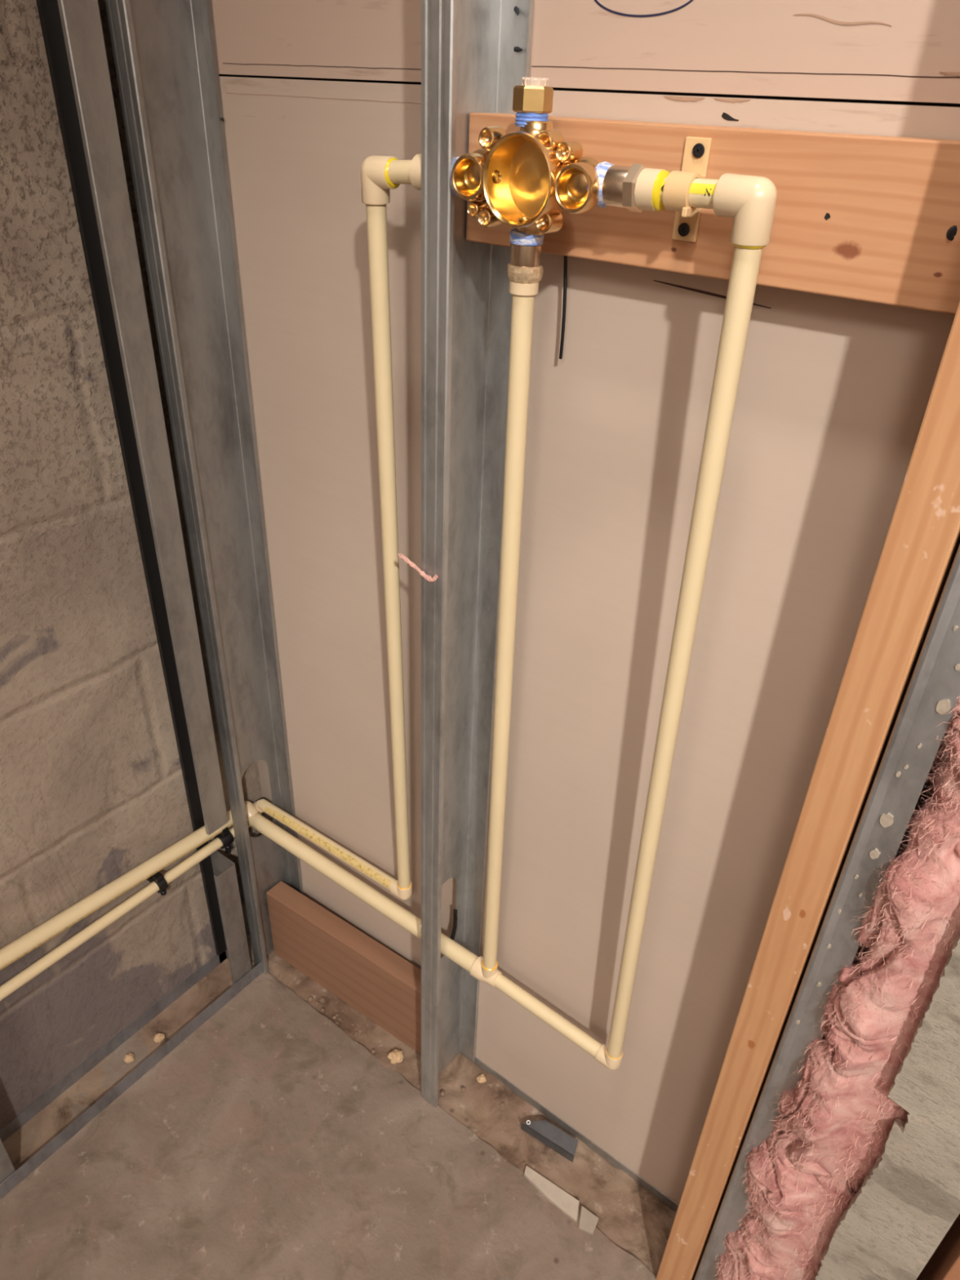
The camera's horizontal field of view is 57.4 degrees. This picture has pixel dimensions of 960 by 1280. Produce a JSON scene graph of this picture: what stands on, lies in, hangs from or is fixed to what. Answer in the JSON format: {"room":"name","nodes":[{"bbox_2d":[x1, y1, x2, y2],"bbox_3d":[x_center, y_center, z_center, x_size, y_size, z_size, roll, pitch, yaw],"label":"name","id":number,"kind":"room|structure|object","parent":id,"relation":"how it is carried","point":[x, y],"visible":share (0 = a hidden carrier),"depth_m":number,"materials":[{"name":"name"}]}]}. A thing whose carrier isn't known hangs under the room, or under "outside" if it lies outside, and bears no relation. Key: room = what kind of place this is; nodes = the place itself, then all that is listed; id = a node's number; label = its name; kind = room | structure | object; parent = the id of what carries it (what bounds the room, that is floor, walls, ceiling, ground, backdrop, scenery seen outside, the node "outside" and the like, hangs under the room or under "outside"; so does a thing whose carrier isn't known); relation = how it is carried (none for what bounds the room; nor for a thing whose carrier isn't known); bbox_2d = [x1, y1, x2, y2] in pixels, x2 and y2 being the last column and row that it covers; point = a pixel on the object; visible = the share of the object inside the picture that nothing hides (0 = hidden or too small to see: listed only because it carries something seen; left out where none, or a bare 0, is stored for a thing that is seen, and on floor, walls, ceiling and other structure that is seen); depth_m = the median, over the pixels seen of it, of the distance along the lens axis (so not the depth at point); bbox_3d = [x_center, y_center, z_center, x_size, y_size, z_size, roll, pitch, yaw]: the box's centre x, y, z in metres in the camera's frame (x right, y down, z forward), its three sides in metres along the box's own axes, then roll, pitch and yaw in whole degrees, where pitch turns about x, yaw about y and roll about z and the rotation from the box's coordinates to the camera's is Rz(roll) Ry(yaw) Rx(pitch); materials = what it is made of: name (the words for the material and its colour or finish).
{"room":"building under construction","nodes":[
{"label":"building under construction","id":0,"kind":"room"},
{"bbox_2d":[0,0,264,1129],"bbox_3d":[-1.320,0.034,-0.197,0.150,2.720,3.230,23,38,30],"label":"wall","id":1,"kind":"structure","parent":0,"point":[92,788],"depth_m":1.02,"materials":[{"name":"concrete"}]},
{"bbox_2d":[146,871,168,895],"bbox_3d":[-0.452,0.335,1.222,0.039,0.033,0.012,23,38,30],"label":"clip","id":2,"kind":"object","parent":1,"relation":"attached to","point":[158,878],"visible":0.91,"depth_m":1.21,"materials":[{"name":"black plastic"}]},
{"bbox_2d":[0,824,250,1000],"bbox_3d":[-0.618,0.453,1.019,0.015,0.025,0.905,23,38,30],"label":"pipe","id":3,"kind":"object","parent":2,"relation":"attached to","point":[73,943],"visible":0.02,"depth_m":1.15,"materials":[{"name":"beige plastic"}]},
{"bbox_2d":[213,826,234,853],"bbox_3d":[-0.384,0.290,1.299,0.039,0.050,0.018,23,38,30],"label":"clip","id":4,"kind":"object","parent":3,"relation":"attached to","point":[225,836],"visible":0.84,"depth_m":1.29,"materials":[{"name":"black plastic"}]},
{"bbox_2d":[0,938,676,1279],"bbox_3d":[-0.031,1.721,-0.332,3.203,0.103,3.220,23,38,30],"label":"floor","id":5,"kind":"structure","parent":0,"point":[272,1142],"depth_m":1.17,"materials":[{"name":"concrete"}]},
{"bbox_2d":[0,951,262,1199],"bbox_3d":[-0.636,0.693,1.145,0.067,0.026,0.862,23,38,30],"label":"floor track","id":6,"kind":"object","parent":5,"relation":"on","point":[28,1140],"visible":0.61,"depth_m":1.27,"materials":[{"name":"metal"}]},
{"bbox_2d":[0,1137,15,1183],"bbox_3d":[-0.590,-0.402,0.460,0.065,2.610,0.038,23,38,30],"label":"stud","id":7,"kind":"object","parent":6,"relation":"on","point":[6,1167],"visible":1,"depth_m":1.12,"materials":[{"name":"grey metal"}]},
{"bbox_2d":[124,1053,133,1062],"bbox_3d":[-0.517,0.615,1.292,0.014,0.011,0.015,-9,34,-17],"label":"crumb","id":8,"kind":"object","parent":6,"relation":"on","point":[129,1058],"visible":1,"depth_m":1.29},
{"bbox_2d":[35,0,251,984],"bbox_3d":[-0.354,-0.561,0.730,0.065,2.610,0.038,23,38,30],"label":"stud","id":9,"kind":"object","parent":6,"relation":"on","point":[72,30],"visible":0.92,"depth_m":0.92,"materials":[{"name":"grey metal"}]},
{"bbox_2d":[0,809,233,970],"bbox_3d":[-0.624,0.411,0.989,0.022,0.084,0.892,23,38,30],"label":"pipe","id":10,"kind":"object","parent":9,"relation":"attached to","point":[25,944],"visible":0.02,"depth_m":1.14,"materials":[{"name":"beige plastic"}]},
{"bbox_2d":[153,1032,164,1042],"bbox_3d":[-0.483,0.598,1.321,0.015,0.010,0.015,23,38,30],"label":"crumb","id":11,"kind":"object","parent":6,"relation":"on","point":[158,1037],"visible":1,"depth_m":1.32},
{"bbox_2d":[105,0,303,973],"bbox_3d":[-0.284,-0.583,0.769,0.030,2.610,0.091,23,38,30],"label":"stud","id":12,"kind":"object","parent":5,"relation":"on","point":[165,55],"visible":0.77,"depth_m":0.96,"materials":[{"name":"grey metal"}]},
{"bbox_2d":[257,799,395,890],"bbox_3d":[-0.221,0.290,1.253,0.275,0.028,0.016,24,38,30],"label":"pipe","id":13,"kind":"object","parent":12,"relation":"attached to","point":[326,843],"visible":0.88,"depth_m":1.24,"materials":[{"name":"beige plastic"}]},
{"bbox_2d":[253,799,263,814],"bbox_3d":[-0.338,0.257,1.333,0.026,0.032,0.027,23,38,30],"label":"pipe elbow","id":14,"kind":"object","parent":13,"relation":"attached to","point":[255,803],"visible":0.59,"depth_m":1.32,"materials":[{"name":"beige plastic"}]},
{"bbox_2d":[390,880,412,900],"bbox_3d":[-0.104,0.333,1.173,0.027,0.029,0.021,23,38,30],"label":"pipe elbow","id":15,"kind":"object","parent":13,"relation":"attached to","point":[404,894],"visible":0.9,"depth_m":1.17,"materials":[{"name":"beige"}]},
{"bbox_2d":[365,204,410,888],"bbox_3d":[-0.091,-0.008,0.929,0.016,0.827,0.062,9,33,10],"label":"pipe","id":16,"kind":"object","parent":15,"relation":"attached to","point":[376,215],"visible":1,"depth_m":0.83,"materials":[{"name":"beige plastic"}]},
{"bbox_2d":[360,155,399,204],"bbox_3d":[-0.077,-0.356,0.680,0.033,0.034,0.024,23,38,30],"label":"pipe elbow","id":17,"kind":"object","parent":16,"relation":"attached to","point":[375,183],"visible":0.97,"depth_m":0.67,"materials":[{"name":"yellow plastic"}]},
{"bbox_2d":[247,813,479,972],"bbox_3d":[-0.175,0.339,1.216,0.430,0.023,0.022,23,38,30],"label":"pipe","id":18,"kind":"object","parent":12,"relation":"attached to","point":[464,957],"visible":0.83,"depth_m":1.20,"materials":[{"name":"beige plastic"}]},
{"bbox_2d":[244,800,259,820],"bbox_3d":[-0.350,0.259,1.318,0.033,0.032,0.029,23,38,30],"label":"pipe elbow","id":19,"kind":"object","parent":18,"relation":"attached to","point":[251,810],"visible":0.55,"depth_m":1.31,"materials":[{"name":"beige plastic"}]},
{"bbox_2d":[470,955,502,987],"bbox_3d":[0.009,0.413,1.099,0.034,0.036,0.026,23,38,30],"label":"pipe tee","id":20,"kind":"object","parent":18,"relation":"attached to","point":[477,971],"visible":0.86,"depth_m":1.09,"materials":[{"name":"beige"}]},
{"bbox_2d":[483,294,534,968],"bbox_3d":[0.022,0.077,0.868,0.017,0.802,0.045,11,33,14],"label":"pipe","id":21,"kind":"object","parent":20,"relation":"attached to","point":[522,307],"visible":1,"depth_m":0.78,"materials":[{"name":"beige plastic"}]},
{"bbox_2d":[307,995,313,1001],"bbox_3d":[-0.270,0.571,1.396,0.008,0.006,0.008,23,38,30],"label":"crumb","id":22,"kind":"object","parent":5,"relation":"on","point":[310,998],"visible":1,"depth_m":1.39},
{"bbox_2d":[319,996,325,1002],"bbox_3d":[-0.250,0.572,1.395,0.010,0.006,0.009,23,38,30],"label":"crumb","id":23,"kind":"object","parent":5,"relation":"on","point":[322,999],"visible":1,"depth_m":1.39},
{"bbox_2d":[266,880,421,1054],"bbox_3d":[-0.189,0.512,1.357,0.350,0.147,0.032,22,37,28],"label":"plank","id":24,"kind":"object","parent":5,"relation":"on","point":[384,987],"visible":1,"depth_m":1.34,"materials":[{"name":"brown wood"}]},
{"bbox_2d":[387,1048,404,1063],"bbox_3d":[-0.126,0.624,1.314,0.022,0.016,0.023,23,38,30],"label":"crumb","id":25,"kind":"object","parent":5,"relation":"on","point":[396,1055],"visible":1,"depth_m":1.31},
{"bbox_2d":[440,1090,445,1096],"bbox_3d":[-0.054,0.658,1.273,0.007,0.005,0.008,23,38,30],"label":"crumb","id":26,"kind":"object","parent":5,"relation":"on","point":[442,1093],"visible":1,"depth_m":1.27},
{"bbox_2d":[421,0,533,1106],"bbox_3d":[0.001,-0.461,0.594,0.030,2.610,0.091,23,38,30],"label":"stud","id":27,"kind":"object","parent":5,"relation":"on","point":[470,64],"visible":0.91,"depth_m":0.80,"materials":[{"name":"grey metal"}]},
{"bbox_2d":[398,553,438,582],"bbox_3d":[-0.057,-0.066,0.806,0.049,0.016,0.005,25,39,31],"label":"fibre wisp","id":28,"kind":"object","parent":27,"relation":"attached to","point":[406,560],"visible":1,"depth_m":0.80,"materials":[{"name":"pink fabric"}]},
{"bbox_2d":[450,908,457,940],"bbox_3d":[-0.036,0.377,1.148,0.006,0.060,0.017,23,38,30],"label":"grommet","id":29,"kind":"object","parent":27,"relation":"attached to","point":[455,911],"visible":0.77,"depth_m":1.15,"materials":[{"name":"black plastic"}]},
{"bbox_2d":[514,5,519,15],"bbox_3d":[0.026,-0.455,0.635,0.004,0.006,0.013,2,32,0],"label":"screw","id":30,"kind":"object","parent":27,"relation":"attached to","point":[516,9],"visible":1,"depth_m":0.64,"materials":[{"name":"grey metal"}]},
{"bbox_2d":[513,46,522,52],"bbox_3d":[0.028,-0.435,0.646,0.004,0.004,0.013,-6,33,-14],"label":"screw","id":31,"kind":"object","parent":27,"relation":"attached to","point":[517,49],"visible":1,"depth_m":0.65,"materials":[{"name":"grey metal"}]},
{"bbox_2d":[466,112,959,314],"bbox_3d":[0.150,-0.298,0.597,0.374,0.088,0.037,23,38,30],"label":"board","id":32,"kind":"object","parent":27,"relation":"attached to","point":[860,217],"visible":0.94,"depth_m":0.55,"materials":[{"name":"brown wood"}]},
{"bbox_2d":[451,120,599,235],"bbox_3d":[0.038,-0.316,0.602,0.116,0.069,0.050,23,38,30],"label":"mixing valve","id":33,"kind":"object","parent":32,"relation":"attached to","point":[526,178],"visible":0.97,"depth_m":0.60,"materials":[{"name":"gold metal"}]},
{"bbox_2d":[408,153,460,197],"bbox_3d":[-0.026,-0.341,0.643,0.048,0.028,0.028,23,38,30],"label":"adapter","id":34,"kind":"object","parent":33,"relation":"attached to","point":[415,170],"visible":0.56,"depth_m":0.64,"materials":[{"name":"beige plastic"}]},
{"bbox_2d":[388,160,411,184],"bbox_3d":[-0.057,-0.353,0.663,0.030,0.018,0.016,23,38,30],"label":"pipe","id":35,"kind":"object","parent":34,"relation":"attached to","point":[398,170],"visible":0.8,"depth_m":0.66,"materials":[{"name":"beige plastic"}]},
{"bbox_2d":[408,153,421,190],"bbox_3d":[-0.040,-0.347,0.652,0.013,0.024,0.024,23,38,30],"label":"socket","id":36,"kind":"object","parent":34,"relation":"attached to","point":[415,170],"depth_m":0.64,"materials":[{"name":"beige plastic"}]},
{"bbox_2d":[482,131,564,227],"bbox_3d":[0.034,-0.312,0.595,0.057,0.057,0.033,23,38,30],"label":"cup","id":37,"kind":"object","parent":33,"relation":"on","point":[523,171],"depth_m":0.60,"materials":[{"name":"gold metal"}]},
{"bbox_2d":[506,228,543,296],"bbox_3d":[0.033,-0.272,0.632,0.027,0.043,0.027,23,38,30],"label":"adapter","id":38,"kind":"object","parent":33,"relation":"attached to","point":[524,269],"visible":0.94,"depth_m":0.62,"materials":[{"name":"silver metal"}]},
{"bbox_2d":[508,280,538,296],"bbox_3d":[0.032,-0.258,0.641,0.022,0.009,0.022,23,38,30],"label":"socket","id":39,"kind":"object","parent":38,"relation":"attached to","point":[522,288],"depth_m":0.63,"materials":[{"name":"beige plastic"}]},
{"bbox_2d":[512,76,553,126],"bbox_3d":[0.035,-0.356,0.581,0.024,0.028,0.026,23,38,30],"label":"plug","id":40,"kind":"object","parent":33,"relation":"on","point":[532,100],"visible":1,"depth_m":0.57,"materials":[{"name":"gold metal"}]},
{"bbox_2d":[586,161,669,213],"bbox_3d":[0.097,-0.291,0.565,0.052,0.028,0.028,23,38,30],"label":"adapter","id":41,"kind":"object","parent":33,"relation":"attached to","point":[636,188],"visible":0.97,"depth_m":0.56,"materials":[{"name":"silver metal"}]},
{"bbox_2d":[634,168,666,211],"bbox_3d":[0.109,-0.286,0.557,0.013,0.024,0.024,23,38,30],"label":"socket","id":42,"kind":"object","parent":41,"relation":"attached to","point":[648,182],"depth_m":0.55,"materials":[{"name":"beige plastic"}]},
{"bbox_2d":[660,176,718,208],"bbox_3d":[0.132,-0.277,0.543,0.040,0.017,0.016,23,38,30],"label":"pipe","id":43,"kind":"object","parent":41,"relation":"attached to","point":[701,192],"visible":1,"depth_m":0.53,"materials":[{"name":"beige plastic"}]},
{"bbox_2d":[559,255,567,359],"bbox_3d":[0.066,-0.268,0.700,0.007,0.086,0.003,23,38,30],"label":"wire","id":44,"kind":"object","parent":32,"relation":"hanging from","point":[565,270],"visible":0.9,"depth_m":0.70,"materials":[{"name":"black"}]},
{"bbox_2d":[662,136,711,242],"bbox_3d":[0.132,-0.286,0.562,0.023,0.061,0.060,14,34,18],"label":"strap","id":45,"kind":"object","parent":32,"relation":"attached to","point":[677,184],"visible":0.98,"depth_m":0.56,"materials":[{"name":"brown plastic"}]},
{"bbox_2d":[946,225,957,240],"bbox_3d":[0.273,-0.236,0.507,0.008,0.008,0.012,6,32,6],"label":"screw","id":46,"kind":"object","parent":32,"relation":"attached to","point":[951,233],"visible":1,"depth_m":0.50,"materials":[{"name":"grey metal"}]},
{"bbox_2d":[476,1074,485,1083],"bbox_3d":[0.002,0.646,1.292,0.013,0.011,0.013,-6,33,-14],"label":"crumb","id":47,"kind":"object","parent":5,"relation":"on","point":[481,1078],"visible":1,"depth_m":1.29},
{"bbox_2d":[520,1120,578,1162],"bbox_3d":[0.098,0.688,1.218,0.082,0.016,0.022,20,36,26],"label":"scrap","id":48,"kind":"object","parent":5,"relation":"on","point":[547,1133],"visible":1,"depth_m":1.21,"materials":[{"name":"grey metal"}]},
{"bbox_2d":[524,1165,579,1222],"bbox_3d":[0.095,0.729,1.159,0.090,0.006,0.022,23,38,30],"label":"shard","id":49,"kind":"object","parent":5,"relation":"on","point":[569,1205],"visible":1,"depth_m":1.16},
{"bbox_2d":[578,1205,599,1235],"bbox_3d":[0.137,0.749,1.131,0.025,0.005,0.026,18,35,23],"label":"shard","id":50,"kind":"object","parent":5,"relation":"on","point":[588,1221],"visible":1,"depth_m":1.13},
{"bbox_2d":[655,300,959,1279],"bbox_3d":[0.303,-0.329,0.405,0.037,2.610,0.089,23,38,30],"label":"stud","id":51,"kind":"object","parent":5,"relation":"on","point":[921,545],"visible":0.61,"depth_m":0.63,"materials":[{"name":"brown wood"}]},
{"bbox_2d":[693,544,959,1279],"bbox_3d":[0.334,-0.317,0.387,0.033,2.610,0.092,23,38,30],"label":"stud","id":52,"kind":"object","parent":5,"relation":"on","point":[912,748],"visible":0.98,"depth_m":0.65,"materials":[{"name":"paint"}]},
{"bbox_2d":[711,696,959,1279],"bbox_3d":[0.325,0.295,0.693,0.137,1.265,0.080,23,38,30],"label":"insulation batt","id":53,"kind":"object","parent":5,"relation":"on","point":[828,1134],"visible":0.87,"depth_m":0.72,"materials":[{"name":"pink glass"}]},
{"bbox_2d":[814,936,959,1279],"bbox_3d":[0.357,0.405,0.707,0.086,1.050,0.012,23,38,30],"label":"board","id":54,"kind":"object","parent":5,"relation":"on","point":[901,1212],"visible":1,"depth_m":0.71,"materials":[{"name":"beige wood"}]},
{"bbox_2d":[915,1213,959,1279],"bbox_3d":[0.438,0.398,0.677,0.042,1.100,0.090,23,38,30],"label":"stud","id":55,"kind":"object","parent":5,"relation":"on","point":[944,1264],"visible":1,"depth_m":0.77,"materials":[{"name":"brown wood"}]},
{"bbox_2d":[211,0,959,1204],"bbox_3d":[0.962,-0.091,0.061,3.253,2.620,0.030,23,38,30],"label":"wall","id":56,"kind":"structure","parent":0,"point":[833,393],"depth_m":0.80,"materials":[{"name":"paint"}]},
{"bbox_2d":[458,1050,678,1211],"bbox_3d":[0.141,0.692,1.219,1.070,0.016,0.001,23,38,30],"label":"trim","id":57,"kind":"structure","parent":56,"relation":"attached to","point":[522,1095],"depth_m":1.22,"materials":[{"name":"metal"}]},
{"bbox_2d":[595,1044,622,1070],"bbox_3d":[0.150,0.481,1.014,0.028,0.030,0.020,23,38,30],"label":"pipe elbow","id":58,"kind":"object","parent":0,"point":[602,1056],"visible":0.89,"depth_m":1.01,"materials":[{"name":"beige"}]},
{"bbox_2d":[493,973,602,1057],"bbox_3d":[0.081,0.452,1.058,0.151,0.024,0.017,23,38,30],"label":"pipe","id":59,"kind":"object","parent":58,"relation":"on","point":[508,987],"visible":1,"depth_m":1.05,"materials":[{"name":"beige plastic"}]},
{"bbox_2d":[607,246,762,1057],"bbox_3d":[0.159,0.117,0.772,0.043,0.865,0.017,-23,40,-34],"label":"pipe","id":60,"kind":"object","parent":58,"relation":"attached to","point":[745,264],"visible":1,"depth_m":0.66,"materials":[{"name":"beige plastic"}]},
{"bbox_2d":[712,173,777,248],"bbox_3d":[0.161,-0.259,0.529,0.034,0.038,0.024,23,38,30],"label":"pipe elbow","id":61,"kind":"object","parent":60,"relation":"attached to","point":[750,201],"visible":1,"depth_m":0.52,"materials":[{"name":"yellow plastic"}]}
]}

